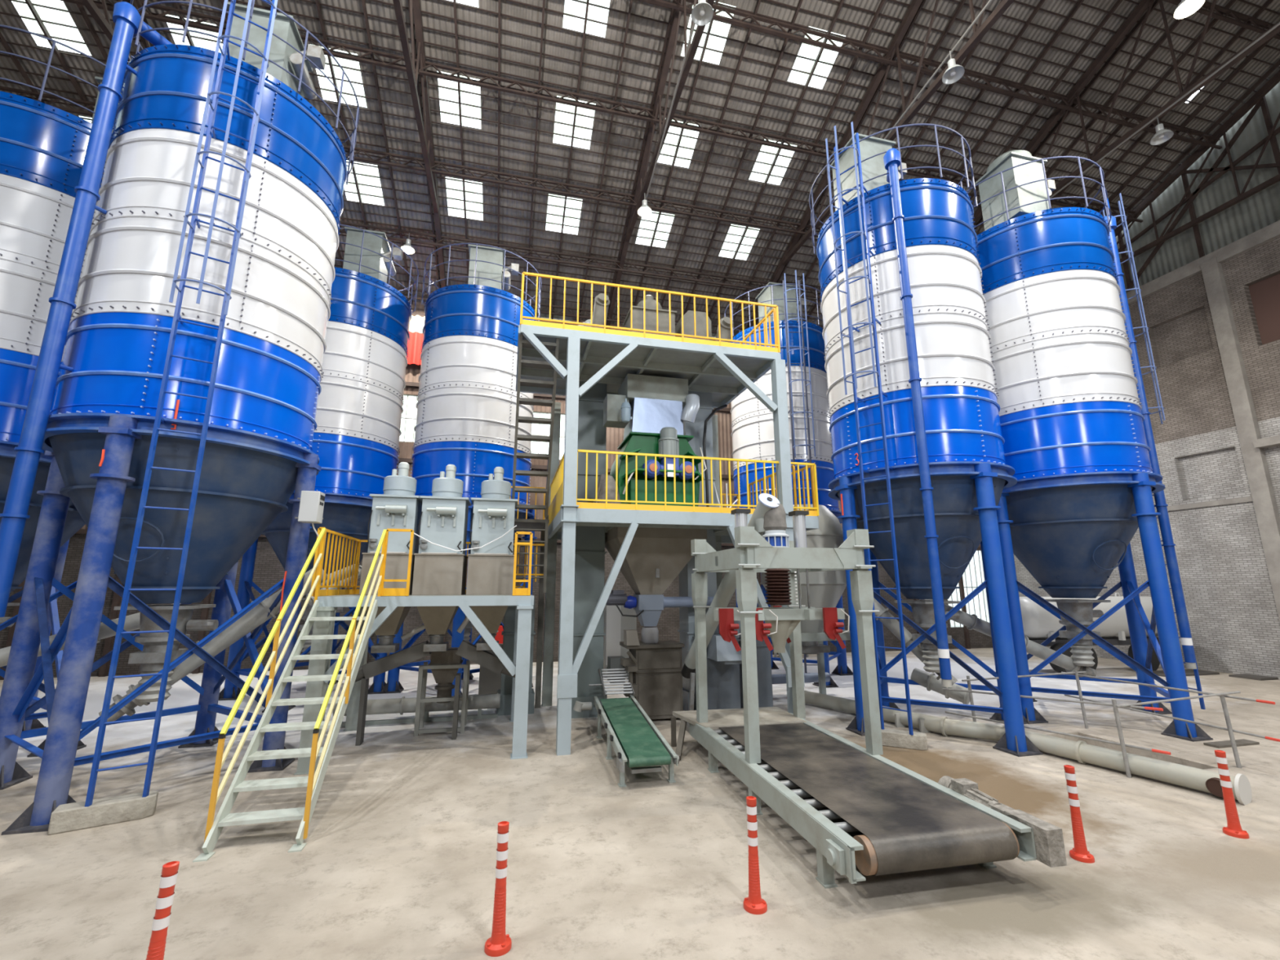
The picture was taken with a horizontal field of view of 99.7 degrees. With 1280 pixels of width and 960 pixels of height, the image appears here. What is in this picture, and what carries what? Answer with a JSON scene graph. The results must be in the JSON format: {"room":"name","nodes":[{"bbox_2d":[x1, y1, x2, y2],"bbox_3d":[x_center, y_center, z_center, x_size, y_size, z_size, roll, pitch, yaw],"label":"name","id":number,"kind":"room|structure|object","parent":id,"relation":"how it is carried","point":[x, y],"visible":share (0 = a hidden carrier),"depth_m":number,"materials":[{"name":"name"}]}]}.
{"room":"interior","nodes":[
{"label":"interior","id":0,"kind":"room"},
{"bbox_2d":[0,299,992,677],"bbox_3d":[-2.422,-0.003,17.337,33.300,11.126,0.200,3,-11,-13],"label":"wall","id":1,"kind":"structure","parent":0,"point":[268,571],"depth_m":16.41,"materials":[{"name":"concrete"}]},
{"bbox_2d":[399,395,417,442],"bbox_3d":[-7.154,-1.886,16.512,1.070,1.500,0.055,3,-11,-13],"label":"window","id":2,"kind":"structure","parent":1,"relation":"in","point":[406,426],"depth_m":16.53,"materials":[{"name":"glass"}]},
{"bbox_2d":[407,314,425,364],"bbox_3d":[-6.791,-4.336,16.878,1.300,1.650,0.350,3,-11,-13],"label":"hanging cloth","id":3,"kind":"object","parent":1,"relation":"attached to","point":[416,323],"visible":0.27,"depth_m":16.72,"materials":[{"name":"fabric"}]},
{"bbox_2d":[0,312,981,679],"bbox_3d":[-2.385,0.028,17.172,33.300,11.000,0.100,3,-11,-13],"label":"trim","id":4,"kind":"structure","parent":1,"relation":"attached to","point":[108,642],"depth_m":14.26,"materials":[{"name":"metal"}]},
{"bbox_2d":[531,412,564,459],"bbox_3d":[-2.902,-1.417,17.469,1.220,1.550,0.055,3,-11,-13],"label":"window","id":5,"kind":"structure","parent":1,"relation":"in","point":[540,432],"depth_m":17.45,"materials":[{"name":"glass"}]},
{"bbox_2d":[947,550,990,626],"bbox_3d":[12.163,4.000,20.119,1.920,2.850,0.055,3,-11,-13],"label":"window","id":6,"kind":"structure","parent":1,"relation":"in","point":[973,576],"depth_m":20.18,"materials":[{"name":"glass"}]},
{"bbox_2d":[0,648,1279,959],"bbox_3d":[4.890,3.480,4.715,42.000,0.600,46.000,3,-11,-13],"label":"floor","id":7,"kind":"structure","parent":0,"point":[397,860],"depth_m":4.42,"materials":[{"name":"concrete"}]},
{"bbox_2d":[0,24,121,757],"bbox_3d":[-9.246,-1.502,8.030,2.898,10.460,2.898,-11,-15,43],"label":"silo","id":8,"kind":"object","parent":7,"relation":"on","point":[43,146],"visible":0.31,"depth_m":7.43,"materials":[{"name":"metal"}]},
{"bbox_2d":[0,602,20,626],"bbox_3d":[-9.154,2.254,7.311,0.910,1.130,0.720,3,-11,-13],"label":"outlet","id":9,"kind":"object","parent":8,"relation":"attached to","point":[2,620],"depth_m":7.46,"materials":[{"name":"metal"}]},
{"bbox_2d":[0,603,180,666],"bbox_3d":[-7.782,2.156,6.876,3.076,1.175,0.289,8,-14,-37],"label":"conveyor","id":10,"kind":"object","parent":8,"relation":"attached to","point":[131,621],"visible":0.2,"depth_m":7.26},
{"bbox_2d":[47,791,158,835],"bbox_3d":[-5.100,3.166,5.163,0.720,0.190,0.220,7,-13,-33],"label":"concrete block","id":11,"kind":"object","parent":7,"relation":"on","point":[73,816],"visible":0.94,"depth_m":5.08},
{"bbox_2d":[146,861,179,959],"bbox_3d":[-2.589,2.457,2.905,0.164,0.705,0.164,8,-14,-30],"label":"delineator post","id":12,"kind":"object","parent":7,"relation":"on","point":[168,879],"visible":1,"depth_m":2.91,"materials":[{"name":"red"}]},
{"bbox_2d":[0,0,359,835],"bbox_3d":[-5.949,-1.630,7.383,3.046,10.460,3.148,-2,-11,10],"label":"silo","id":13,"kind":"object","parent":7,"relation":"on","point":[180,424],"visible":0.99,"depth_m":6.46,"materials":[{"name":"blue"}]},
{"bbox_2d":[113,604,218,702],"bbox_3d":[-5.847,2.136,6.713,0.910,1.130,0.720,3,-11,-13],"label":"outlet","id":14,"kind":"object","parent":13,"relation":"attached to","point":[152,658],"depth_m":6.54,"materials":[{"name":"metal"}]},
{"bbox_2d":[98,568,327,721],"bbox_3d":[-5.487,2.073,7.173,2.228,1.919,0.318,8,-14,-34],"label":"conveyor","id":15,"kind":"object","parent":13,"relation":"attached to","point":[257,615],"visible":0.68,"depth_m":7.07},
{"bbox_2d":[294,490,324,537],"bbox_3d":[-4.344,0.493,7.055,0.360,0.673,0.245,3,-11,-13],"label":"control box","id":16,"kind":"object","parent":13,"relation":"attached to","point":[312,503],"visible":0.98,"depth_m":6.99,"materials":[{"name":"grey"}]},
{"bbox_2d":[192,528,386,862],"bbox_3d":[-3.520,1.904,5.840,0.790,2.977,2.251,3,-11,-13],"label":"stair","id":17,"kind":"structure","parent":7,"relation":"on","point":[313,782],"depth_m":5.39,"materials":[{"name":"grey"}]},
{"bbox_2d":[251,564,359,720],"bbox_3d":[-5.368,2.614,8.541,1.463,2.582,0.250,9,-14,-38],"label":"conveyor","id":18,"kind":"object","parent":7,"relation":"on","point":[326,581],"visible":0.07,"depth_m":8.90,"materials":[{"name":"metal"}]},
{"bbox_2d":[218,223,418,712],"bbox_3d":[-6.904,-0.685,12.170,2.898,10.460,2.898,-7,-13,33],"label":"silo","id":19,"kind":"object","parent":7,"relation":"on","point":[357,433],"visible":0.55,"depth_m":11.47,"materials":[{"name":"metal"}]},
{"bbox_2d":[298,597,344,653],"bbox_3d":[-6.811,3.072,11.451,0.910,1.130,0.720,3,-11,-13],"label":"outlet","id":20,"kind":"object","parent":19,"relation":"attached to","point":[340,609],"depth_m":11.25,"materials":[{"name":"metal"}]},
{"bbox_2d":[346,640,431,746],"bbox_3d":[-3.706,3.095,7.913,1.136,1.394,0.220,3,-11,-13],"label":"trough","id":21,"kind":"object","parent":7,"relation":"on","point":[396,660],"visible":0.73,"depth_m":7.85,"materials":[{"name":"grey"}]},
{"bbox_2d":[293,527,533,774],"bbox_3d":[-3.091,2.329,8.095,2.817,2.968,2.250,3,-11,-13],"label":"platform","id":22,"kind":"object","parent":7,"relation":"on","point":[391,598],"visible":0.7,"depth_m":7.25,"materials":[{"name":"paint"}]},
{"bbox_2d":[359,462,422,653],"bbox_3d":[-3.769,1.124,8.255,0.690,2.875,0.880,3,-11,-13],"label":"bin","id":23,"kind":"object","parent":22,"relation":"on","point":[398,508],"visible":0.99,"depth_m":8.05,"materials":[{"name":"metal"}]},
{"bbox_2d":[411,464,471,651],"bbox_3d":[-3.079,1.156,8.419,0.710,2.875,0.880,3,-11,-13],"label":"bin","id":24,"kind":"object","parent":22,"relation":"on","point":[437,570],"visible":0.98,"depth_m":8.16,"materials":[{"name":"metal"}]},
{"bbox_2d":[466,466,517,650],"bbox_3d":[-2.350,1.190,8.592,0.710,2.875,0.880,3,-11,-13],"label":"bin","id":25,"kind":"object","parent":22,"relation":"on","point":[490,566],"visible":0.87,"depth_m":8.33,"materials":[{"name":"metal"}]},
{"bbox_2d":[332,693,500,726],"bbox_3d":[-3.663,3.809,8.989,2.580,0.410,0.279,3,-11,-13],"label":"screw","id":26,"kind":"object","parent":7,"relation":"on","point":[479,702],"visible":0.66,"depth_m":8.94,"materials":[{"name":"paint"}]},
{"bbox_2d":[413,647,470,736],"bbox_3d":[-3.102,3.308,8.544,0.720,1.220,0.560,3,-11,-13],"label":"hopper","id":27,"kind":"object","parent":7,"relation":"on","point":[444,666],"visible":0.96,"depth_m":8.42,"materials":[{"name":"grey"}]},
{"bbox_2d":[379,243,542,695],"bbox_3d":[-3.959,-0.546,12.870,2.898,10.460,2.898,-7,-13,33],"label":"silo","id":28,"kind":"object","parent":7,"relation":"on","point":[466,404],"visible":0.72,"depth_m":12.05,"materials":[{"name":"metal"}]},
{"bbox_2d":[463,605,473,643],"bbox_3d":[-3.866,3.211,12.150,0.910,1.130,0.720,3,-11,-13],"label":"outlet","id":29,"kind":"object","parent":28,"relation":"attached to","point":[468,628],"depth_m":11.97,"materials":[{"name":"metal"}]},
{"bbox_2d":[451,640,515,739],"bbox_3d":[-2.339,3.161,8.237,0.954,1.390,0.220,3,-11,-13],"label":"pipe","id":30,"kind":"object","parent":7,"relation":"on","point":[466,650],"visible":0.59,"depth_m":8.18,"materials":[{"name":"grey"}]},
{"bbox_2d":[478,643,502,694],"bbox_3d":[-2.983,3.906,11.130,0.600,1.050,0.500,3,-11,-13],"label":"block","id":31,"kind":"object","parent":7,"relation":"on","point":[490,682],"visible":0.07,"depth_m":10.84,"materials":[{"name":"grey"}]},
{"bbox_2d":[484,821,511,956],"bbox_3d":[-0.881,2.559,3.420,0.164,0.705,0.164,3,-11,-13],"label":"delineator post","id":32,"kind":"object","parent":7,"relation":"on","point":[500,944],"visible":1,"depth_m":3.38,"materials":[{"name":"red"}]},
{"bbox_2d":[496,597,535,715],"bbox_3d":[-2.241,3.176,9.884,0.640,2.000,0.500,3,-11,-13],"label":"bucket elevator","id":33,"kind":"object","parent":7,"relation":"on","point":[505,691],"visible":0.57,"depth_m":9.67,"materials":[{"name":"paint"}]},
{"bbox_2d":[510,334,559,708],"bbox_3d":[-1.889,0.961,9.216,0.747,6.087,3.008,3,-11,-13],"label":"ladder","id":34,"kind":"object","parent":7,"relation":"on","point":[529,525],"depth_m":8.99,"materials":[{"name":"metal"}]},
{"bbox_2d":[571,319,606,718],"bbox_3d":[-1.000,0.500,10.169,0.740,7.360,0.750,3,-11,-13],"label":"bucket elevator","id":35,"kind":"object","parent":7,"relation":"on","point":[589,556],"visible":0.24,"depth_m":9.82,"materials":[{"name":"paint"}]},
{"bbox_2d":[588,667,635,702],"bbox_3d":[-0.483,3.509,8.768,0.712,0.814,0.470,3,-11,-13],"label":"conveyor","id":36,"kind":"object","parent":7,"relation":"on","point":[606,693],"visible":0.8,"depth_m":8.79,"materials":[{"name":"metal"}]},
{"bbox_2d":[603,604,636,677],"bbox_3d":[-0.521,3.965,13.750,0.800,1.950,0.440,3,-11,-13],"label":"tall cabinet","id":37,"kind":"object","parent":7,"relation":"on","point":[615,624],"visible":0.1,"depth_m":13.56,"materials":[{"name":"grey"}]},
{"bbox_2d":[573,694,679,787],"bbox_3d":[-0.270,3.433,7.287,0.967,0.488,2.723,3,-11,-13],"label":"conveyor","id":38,"kind":"object","parent":7,"relation":"on","point":[635,740],"visible":1,"depth_m":6.82,"materials":[{"name":"metal"}]},
{"bbox_2d":[606,626,684,719],"bbox_3d":[0.084,3.278,9.217,1.280,1.460,0.828,3,-11,-13],"label":"machine","id":39,"kind":"object","parent":7,"relation":"on","point":[654,667],"visible":0.81,"depth_m":9.07,"materials":[{"name":"beige"}]},
{"bbox_2d":[515,271,819,755],"bbox_3d":[0.172,0.601,9.793,4.922,7.017,3.330,3,-11,-13],"label":"tower","id":40,"kind":"object","parent":7,"relation":"on","point":[589,355],"visible":0.79,"depth_m":8.77,"materials":[{"name":"metal"}]},
{"bbox_2d":[591,293,609,328],"bbox_3d":[-0.746,-2.724,9.718,0.459,1.268,0.295,-9,-15,40],"label":"screw","id":41,"kind":"object","parent":40,"relation":"on","point":[598,308],"visible":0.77,"depth_m":9.65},
{"bbox_2d":[593,474,620,503],"bbox_3d":[-0.578,0.266,9.244,0.470,0.740,0.600,3,-11,-13],"label":"sock","id":42,"kind":"object","parent":40,"relation":"on","point":[611,481],"visible":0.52,"depth_m":9.06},
{"bbox_2d":[622,294,676,336],"bbox_3d":[0.171,-2.769,10.133,0.860,1.480,0.760,3,-11,-13],"label":"filter","id":43,"kind":"object","parent":40,"relation":"on","point":[650,303],"visible":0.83,"depth_m":9.84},
{"bbox_2d":[604,526,706,626],"bbox_3d":[0.232,1.732,9.852,1.600,1.780,1.470,3,-11,-13],"label":"hopper","id":44,"kind":"object","parent":40,"relation":"hanging from","point":[655,557],"visible":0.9,"depth_m":9.38,"materials":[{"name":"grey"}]},
{"bbox_2d":[605,590,714,617],"bbox_3d":[0.496,2.190,9.605,2.200,0.454,0.332,3,-11,-13],"label":"conveyor","id":45,"kind":"object","parent":44,"relation":"attached to","point":[617,597],"visible":0.79,"depth_m":9.43,"materials":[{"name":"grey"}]},
{"bbox_2d":[609,426,706,506],"bbox_3d":[0.274,-0.047,9.745,1.510,1.550,1.463,3,-11,-13],"label":"mixer","id":46,"kind":"object","parent":40,"relation":"on","point":[668,442],"visible":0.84,"depth_m":9.27,"materials":[{"name":"green"}]},
{"bbox_2d":[623,397,683,439],"bbox_3d":[0.234,-1.053,10.046,0.960,0.680,0.750,3,-11,-13],"label":"box","id":47,"kind":"object","parent":46,"relation":"on","point":[647,415],"visible":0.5,"depth_m":9.70,"materials":[{"name":"silver metal"}]},
{"bbox_2d":[620,398,631,422],"bbox_3d":[-0.233,-1.218,9.520,0.226,0.440,0.194,3,-11,-13],"label":"reservoir","id":48,"kind":"object","parent":47,"relation":"attached to","point":[625,408],"visible":1,"depth_m":9.44,"materials":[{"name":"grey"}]},
{"bbox_2d":[603,373,688,428],"bbox_3d":[0.059,-1.390,10.200,1.500,0.880,0.900,3,-11,-13],"label":"chute","id":49,"kind":"object","parent":47,"relation":"attached to","point":[633,385],"visible":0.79,"depth_m":9.82,"materials":[{"name":"paint"}]},
{"bbox_2d":[680,393,699,422],"bbox_3d":[0.919,-1.288,9.840,0.364,0.534,0.302,3,-11,-13],"label":"duct elbow","id":50,"kind":"object","parent":47,"relation":"attached to","point":[691,407],"visible":0.99,"depth_m":9.73,"materials":[{"name":"grey"}]},
{"bbox_2d":[675,310,711,340],"bbox_3d":[0.993,-2.563,10.400,0.600,1.180,0.600,3,-11,-13],"label":"filter","id":51,"kind":"object","parent":40,"relation":"on","point":[700,317],"visible":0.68,"depth_m":10.18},
{"bbox_2d":[702,404,727,506],"bbox_3d":[1.468,-0.351,10.438,0.594,2.416,0.071,6,-13,-27],"label":"hose","id":52,"kind":"object","parent":40,"relation":"on","point":[711,415],"visible":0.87,"depth_m":10.35,"materials":[{"name":"black plastic"}]},
{"bbox_2d":[715,316,733,342],"bbox_3d":[1.537,-2.522,10.032,0.458,1.004,0.295,-9,-15,39],"label":"screw","id":53,"kind":"object","parent":40,"relation":"on","point":[725,322],"visible":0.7,"depth_m":9.95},
{"bbox_2d":[677,391,716,711],"bbox_3d":[1.122,0.573,10.600,0.670,7.384,0.800,3,-11,-13],"label":"bucket elevator","id":54,"kind":"object","parent":7,"relation":"on","point":[686,615],"visible":0.09,"depth_m":10.39,"materials":[{"name":"paint"}]},
{"bbox_2d":[692,623,741,710],"bbox_3d":[1.346,3.276,9.492,0.680,1.650,0.680,3,-11,-13],"label":"housing","id":55,"kind":"object","parent":7,"relation":"on","point":[723,686],"visible":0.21,"depth_m":9.16,"materials":[{"name":"metal"}]},
{"bbox_2d":[706,620,742,664],"bbox_3d":[1.459,2.605,9.085,0.570,0.890,0.520,3,-11,-13],"label":"chute","id":56,"kind":"object","parent":55,"relation":"attached to","point":[720,651],"visible":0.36,"depth_m":8.85,"materials":[{"name":"grey"}]},
{"bbox_2d":[680,493,779,732],"bbox_3d":[1.204,2.062,7.842,0.403,3.393,2.852,3,-12,-17],"label":"conveyor","id":57,"kind":"object","parent":7,"relation":"on","point":[723,595],"visible":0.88,"depth_m":7.82,"materials":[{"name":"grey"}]},
{"bbox_2d":[742,795,767,914],"bbox_3d":[0.805,2.642,3.841,0.164,0.705,0.164,10,-15,-41],"label":"delineator post","id":58,"kind":"object","parent":7,"relation":"on","point":[753,904],"visible":1,"depth_m":3.80,"materials":[{"name":"red"}]},
{"bbox_2d":[738,631,773,708],"bbox_3d":[2.066,3.454,10.001,0.630,1.500,0.580,3,-11,-13],"label":"housing","id":59,"kind":"object","parent":7,"relation":"on","point":[763,654],"visible":0.23,"depth_m":9.77,"materials":[{"name":"metal"}]},
{"bbox_2d":[724,270,853,687],"bbox_3d":[3.825,-0.227,14.485,2.900,10.460,3.014,-10,-15,41],"label":"silo","id":60,"kind":"object","parent":7,"relation":"on","point":[802,348],"visible":0.47,"depth_m":13.72,"materials":[{"name":"metal"}]},
{"bbox_2d":[771,671,830,684],"bbox_3d":[2.641,4.178,10.944,2.630,0.445,0.200,3,-11,-13],"label":"tube","id":61,"kind":"object","parent":7,"relation":"on","point":[809,677],"visible":0.19,"depth_m":11.07,"materials":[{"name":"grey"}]},
{"bbox_2d":[760,504,850,694],"bbox_3d":[3.225,2.390,10.550,1.700,3.800,1.700,3,-11,-13],"label":"bin","id":62,"kind":"object","parent":7,"relation":"on","point":[826,588],"visible":0.3,"depth_m":10.03,"materials":[{"name":"metal"}]},
{"bbox_2d":[671,706,1066,888],"bbox_3d":[1.712,3.120,5.786,1.987,0.520,4.290,2,-11,-11],"label":"conveyor","id":63,"kind":"object","parent":7,"relation":"on","point":[875,814],"visible":0.98,"depth_m":4.51,"materials":[{"name":"rubber"}]},
{"bbox_2d":[690,508,883,764],"bbox_3d":[1.684,1.742,6.742,1.650,2.726,1.875,2,-11,-11],"label":"frame","id":64,"kind":"object","parent":63,"relation":"on","point":[752,553],"visible":0.96,"depth_m":6.07,"materials":[{"name":"paint"}]},
{"bbox_2d":[761,529,790,547],"bbox_3d":[1.731,0.849,6.878,0.340,0.400,0.340,3,-11,-13],"label":"valve","id":65,"kind":"object","parent":64,"relation":"attached to","point":[775,538],"visible":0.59,"depth_m":6.78,"materials":[{"name":"grey"}]},
{"bbox_2d":[763,503,786,530],"bbox_3d":[1.731,0.486,6.949,0.300,0.340,0.300,3,-11,-13],"label":"cloth sleeve","id":66,"kind":"object","parent":65,"relation":"on","point":[775,518],"visible":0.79,"depth_m":6.83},
{"bbox_2d":[713,568,849,653],"bbox_3d":[1.658,1.627,6.767,1.670,1.010,0.850,2,-11,-11],"label":"clamp","id":67,"kind":"object","parent":64,"relation":"in","point":[780,622],"visible":0.98,"depth_m":6.54,"materials":[{"name":"metal"}]},
{"bbox_2d":[880,728,928,750],"bbox_3d":[3.703,3.647,7.598,0.600,0.190,0.220,-5,-12,26],"label":"concrete block","id":68,"kind":"object","parent":7,"relation":"on","point":[890,737],"visible":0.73,"depth_m":7.51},
{"bbox_2d":[808,121,1043,756],"bbox_3d":[4.763,-1.208,9.518,2.899,10.460,3.236,-4,-12,17],"label":"silo","id":69,"kind":"object","parent":7,"relation":"on","point":[917,457],"visible":1,"depth_m":8.69,"materials":[{"name":"metal"}]},
{"bbox_2d":[873,597,957,685],"bbox_3d":[4.549,2.664,9.388,1.548,1.639,0.289,-8,-14,34],"label":"conveyor","id":70,"kind":"object","parent":69,"relation":"attached to","point":[892,624],"visible":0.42,"depth_m":9.37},
{"bbox_2d":[893,600,961,672],"bbox_3d":[4.907,2.579,8.956,0.910,1.130,0.720,3,-11,-13],"label":"outlet","id":71,"kind":"object","parent":69,"relation":"attached to","point":[922,610],"depth_m":8.80,"materials":[{"name":"metal"}]},
{"bbox_2d":[911,667,969,704],"bbox_3d":[5.306,3.645,9.531,0.327,0.545,0.951,11,-16,-44],"label":"conveyor","id":72,"kind":"object","parent":69,"relation":"attached to","point":[929,681],"visible":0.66,"depth_m":9.48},
{"bbox_2d":[804,690,1251,804],"bbox_3d":[4.800,3.705,8.075,0.575,0.298,5.875,7,-13,-32],"label":"pipe","id":73,"kind":"object","parent":7,"relation":"on","point":[1201,780],"visible":0.73,"depth_m":6.84,"materials":[{"name":"grey"}]},
{"bbox_2d":[1063,764,1094,862],"bbox_3d":[3.650,2.777,4.527,0.164,0.705,0.164,-4,-12,19],"label":"delineator post","id":74,"kind":"object","parent":7,"relation":"on","point":[1080,853],"visible":1,"depth_m":4.49,"materials":[{"name":"red"}]},
{"bbox_2d":[965,150,1213,742],"bbox_3d":[7.887,-1.151,10.325,2.899,10.660,3.084,11,-16,-44],"label":"silo","id":75,"kind":"object","parent":7,"relation":"on","point":[1076,428],"visible":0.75,"depth_m":9.43,"materials":[{"name":"metal"}]},
{"bbox_2d":[919,599,1096,678],"bbox_3d":[6.638,2.830,9.824,2.917,1.454,0.298,-1,-11,3],"label":"conveyor","id":76,"kind":"object","parent":75,"relation":"attached to","point":[972,621],"visible":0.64,"depth_m":9.67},
{"bbox_2d":[1039,599,1111,666],"bbox_3d":[7.915,2.717,9.651,0.910,1.130,0.720,3,-11,-13],"label":"outlet","id":77,"kind":"object","parent":75,"relation":"attached to","point":[1082,611],"depth_m":9.49,"materials":[{"name":"metal"}]},
{"bbox_2d":[1019,592,1159,672],"bbox_3d":[12.146,4.078,14.543,4.424,2.036,1.076,1,-11,-7],"label":"tank","id":78,"kind":"object","parent":7,"relation":"on","point":[1039,624],"visible":0.23,"depth_m":14.11,"materials":[{"name":"grey"}]},
{"bbox_2d":[942,671,1279,777],"bbox_3d":[6.280,3.255,7.433,2.464,0.895,2.764,3,-11,-13],"label":"railing","id":79,"kind":"object","parent":7,"relation":"on","point":[1222,695],"visible":0.95,"depth_m":6.84,"materials":[{"name":"grey"}]},
{"bbox_2d":[1203,738,1259,748],"bbox_3d":[8.395,3.741,7.663,0.800,0.030,0.170,3,-11,-13],"label":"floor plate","id":80,"kind":"object","parent":7,"relation":"on","point":[1225,744],"visible":0.86,"depth_m":7.63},
{"bbox_2d":[1214,750,1249,839],"bbox_3d":[5.388,2.861,4.950,0.164,0.705,0.164,5,-12,-25],"label":"delineator post","id":81,"kind":"object","parent":7,"relation":"on","point":[1233,828],"visible":1,"depth_m":4.92,"materials":[{"name":"red"}]},
{"bbox_2d":[1228,673,1278,680],"bbox_3d":[15.043,4.834,13.248,0.600,0.050,0.600,3,-11,-13],"label":"floor plate","id":82,"kind":"object","parent":7,"relation":"on","point":[1246,676],"visible":1,"depth_m":13.16,"materials":[{"name":"grey"}]},
{"bbox_2d":[0,0,1279,339],"bbox_3d":[1.792,-12.062,1.986,33.316,7.135,36.400,3,-11,-13],"label":"ceiling","id":83,"kind":"structure","parent":0,"point":[1089,79],"depth_m":13.17,"materials":[{"name":"metal"}]},
{"bbox_2d":[11,0,91,55],"bbox_3d":[-11.822,-9.203,10.777,0.920,0.392,0.990,3,-11,-13],"label":"window","id":84,"kind":"structure","parent":83,"relation":"attached to","point":[32,24],"depth_m":10.84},
{"bbox_2d":[167,14,222,53],"bbox_3d":[-9.246,-9.082,11.389,0.920,0.392,0.990,3,-11,-13],"label":"window","id":85,"kind":"structure","parent":83,"relation":"attached to","point":[203,43],"depth_m":11.20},
{"bbox_2d":[311,44,366,106],"bbox_3d":[-6.670,-8.961,12.001,0.920,0.392,0.990,3,-11,-13],"label":"window","id":86,"kind":"structure","parent":83,"relation":"attached to","point":[356,76],"depth_m":12.05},
{"bbox_2d":[344,162,384,204],"bbox_3d":[-7.200,-7.698,13.980,0.920,0.400,1.010,3,-11,-13],"label":"window","id":87,"kind":"structure","parent":83,"relation":"attached to","point":[374,181],"depth_m":14.04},
{"bbox_2d":[437,71,480,128],"bbox_3d":[-4.192,-8.844,12.590,0.920,0.392,0.990,3,-11,-13],"label":"window","id":88,"kind":"structure","parent":83,"relation":"attached to","point":[464,108],"depth_m":12.68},
{"bbox_2d":[445,177,483,220],"bbox_3d":[-4.722,-7.582,14.569,0.920,0.400,1.010,3,-11,-13],"label":"window","id":89,"kind":"structure","parent":83,"relation":"attached to","point":[453,193],"depth_m":14.53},
{"bbox_2d":[546,194,582,234],"bbox_3d":[-2.146,-7.461,15.181,0.920,0.400,1.010,3,-11,-13],"label":"window","id":90,"kind":"structure","parent":83,"relation":"attached to","point":[557,211],"depth_m":15.12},
{"bbox_2d":[552,95,595,147],"bbox_3d":[-1.617,-8.723,13.202,0.920,0.392,0.990,3,-11,-13],"label":"window","id":91,"kind":"structure","parent":83,"relation":"attached to","point":[580,121],"depth_m":13.24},
{"bbox_2d":[562,0,608,36],"bbox_3d":[-1.093,-9.972,11.244,0.920,0.396,1.000,3,-11,-13],"label":"window","id":92,"kind":"structure","parent":83,"relation":"attached to","point":[571,8],"depth_m":11.49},
{"bbox_2d":[636,211,674,247],"bbox_3d":[0.429,-7.340,15.793,0.920,0.400,1.010,3,-11,-13],"label":"window","id":93,"kind":"structure","parent":83,"relation":"attached to","point":[664,236],"depth_m":15.88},
{"bbox_2d":[659,120,696,167],"bbox_3d":[0.959,-8.603,13.814,0.920,0.392,0.990,3,-11,-13],"label":"window","id":94,"kind":"structure","parent":83,"relation":"attached to","point":[668,149],"depth_m":13.89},
{"bbox_2d":[691,0,713,26],"bbox_3d":[1.010,-7.806,8.808,0.360,0.530,0.360,3,-11,-13],"label":"lamp","id":95,"kind":"object","parent":83,"relation":"hanging from","point":[702,13],"visible":1,"depth_m":8.81,"materials":[{"name":"grey"}]},
{"bbox_2d":[680,0,735,64],"bbox_3d":[1.483,-9.851,11.856,0.920,0.396,1.000,3,-11,-13],"label":"window","id":96,"kind":"structure","parent":83,"relation":"attached to","point":[709,55],"depth_m":12.02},
{"bbox_2d":[721,224,759,259],"bbox_3d":[3.005,-7.219,16.405,0.920,0.400,1.010,3,-11,-13],"label":"window","id":97,"kind":"structure","parent":83,"relation":"attached to","point":[728,254],"depth_m":16.44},
{"bbox_2d":[748,139,796,184],"bbox_3d":[3.534,-8.482,14.426,0.920,0.392,0.990,3,-11,-13],"label":"window","id":98,"kind":"structure","parent":83,"relation":"attached to","point":[764,169],"depth_m":14.45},
{"bbox_2d":[787,26,842,88],"bbox_3d":[4.058,-9.730,12.468,0.920,0.396,1.000,3,-11,-13],"label":"window","id":99,"kind":"structure","parent":83,"relation":"attached to","point":[805,51],"depth_m":12.53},
{"bbox_2d":[942,50,964,84],"bbox_3d":[5.682,-7.601,9.848,0.360,0.530,0.360,3,-11,-13],"label":"lamp","id":100,"kind":"object","parent":83,"relation":"hanging from","point":[954,72],"visible":1,"depth_m":9.84,"materials":[{"name":"grey"}]},
{"bbox_2d":[1150,115,1173,145],"bbox_3d":[10.795,-7.329,11.224,0.360,0.530,0.360,3,-11,-13],"label":"lamp","id":101,"kind":"object","parent":83,"relation":"hanging from","point":[1162,135],"visible":1,"depth_m":11.20,"materials":[{"name":"grey"}]},
{"bbox_2d":[1173,0,1204,18],"bbox_3d":[8.795,-9.599,9.050,0.360,4.321,0.360,3,-11,-13],"label":"lamp","id":102,"kind":"object","parent":83,"relation":"hanging from","point":[1185,8],"visible":1,"depth_m":8.64,"materials":[{"name":"grey"}]},
{"bbox_2d":[1013,236,1279,679],"bbox_3d":[18.264,-2.530,3.961,0.500,10.900,36.000,3,-11,-13],"label":"wall","id":103,"kind":"structure","parent":0,"point":[1233,615],"depth_m":14.46,"materials":[{"name":"concrete"}]},
{"bbox_2d":[1126,220,1279,621],"bbox_3d":[17.972,-2.642,3.911,0.500,11.100,36.000,3,-11,-13],"label":"trim","id":104,"kind":"structure","parent":103,"relation":"attached to","point":[1252,446],"depth_m":13.93,"materials":[{"name":"concrete"}]},
{"bbox_2d":[1115,81,1279,293],"bbox_3d":[18.225,-11.343,5.692,0.180,7.062,36.000,3,-11,-13],"label":"wall","id":105,"kind":"structure","parent":0,"point":[1260,210],"depth_m":14.75,"materials":[{"name":"metal"}]},
{"bbox_2d":[1117,95,1279,291],"bbox_3d":[15.123,-7.593,16.771,0.130,3.598,12.017,3,-11,-13],"label":"roof truss","id":106,"kind":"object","parent":105,"relation":"attached to","point":[1190,197],"depth_m":14.87,"materials":[{"name":"metal"}]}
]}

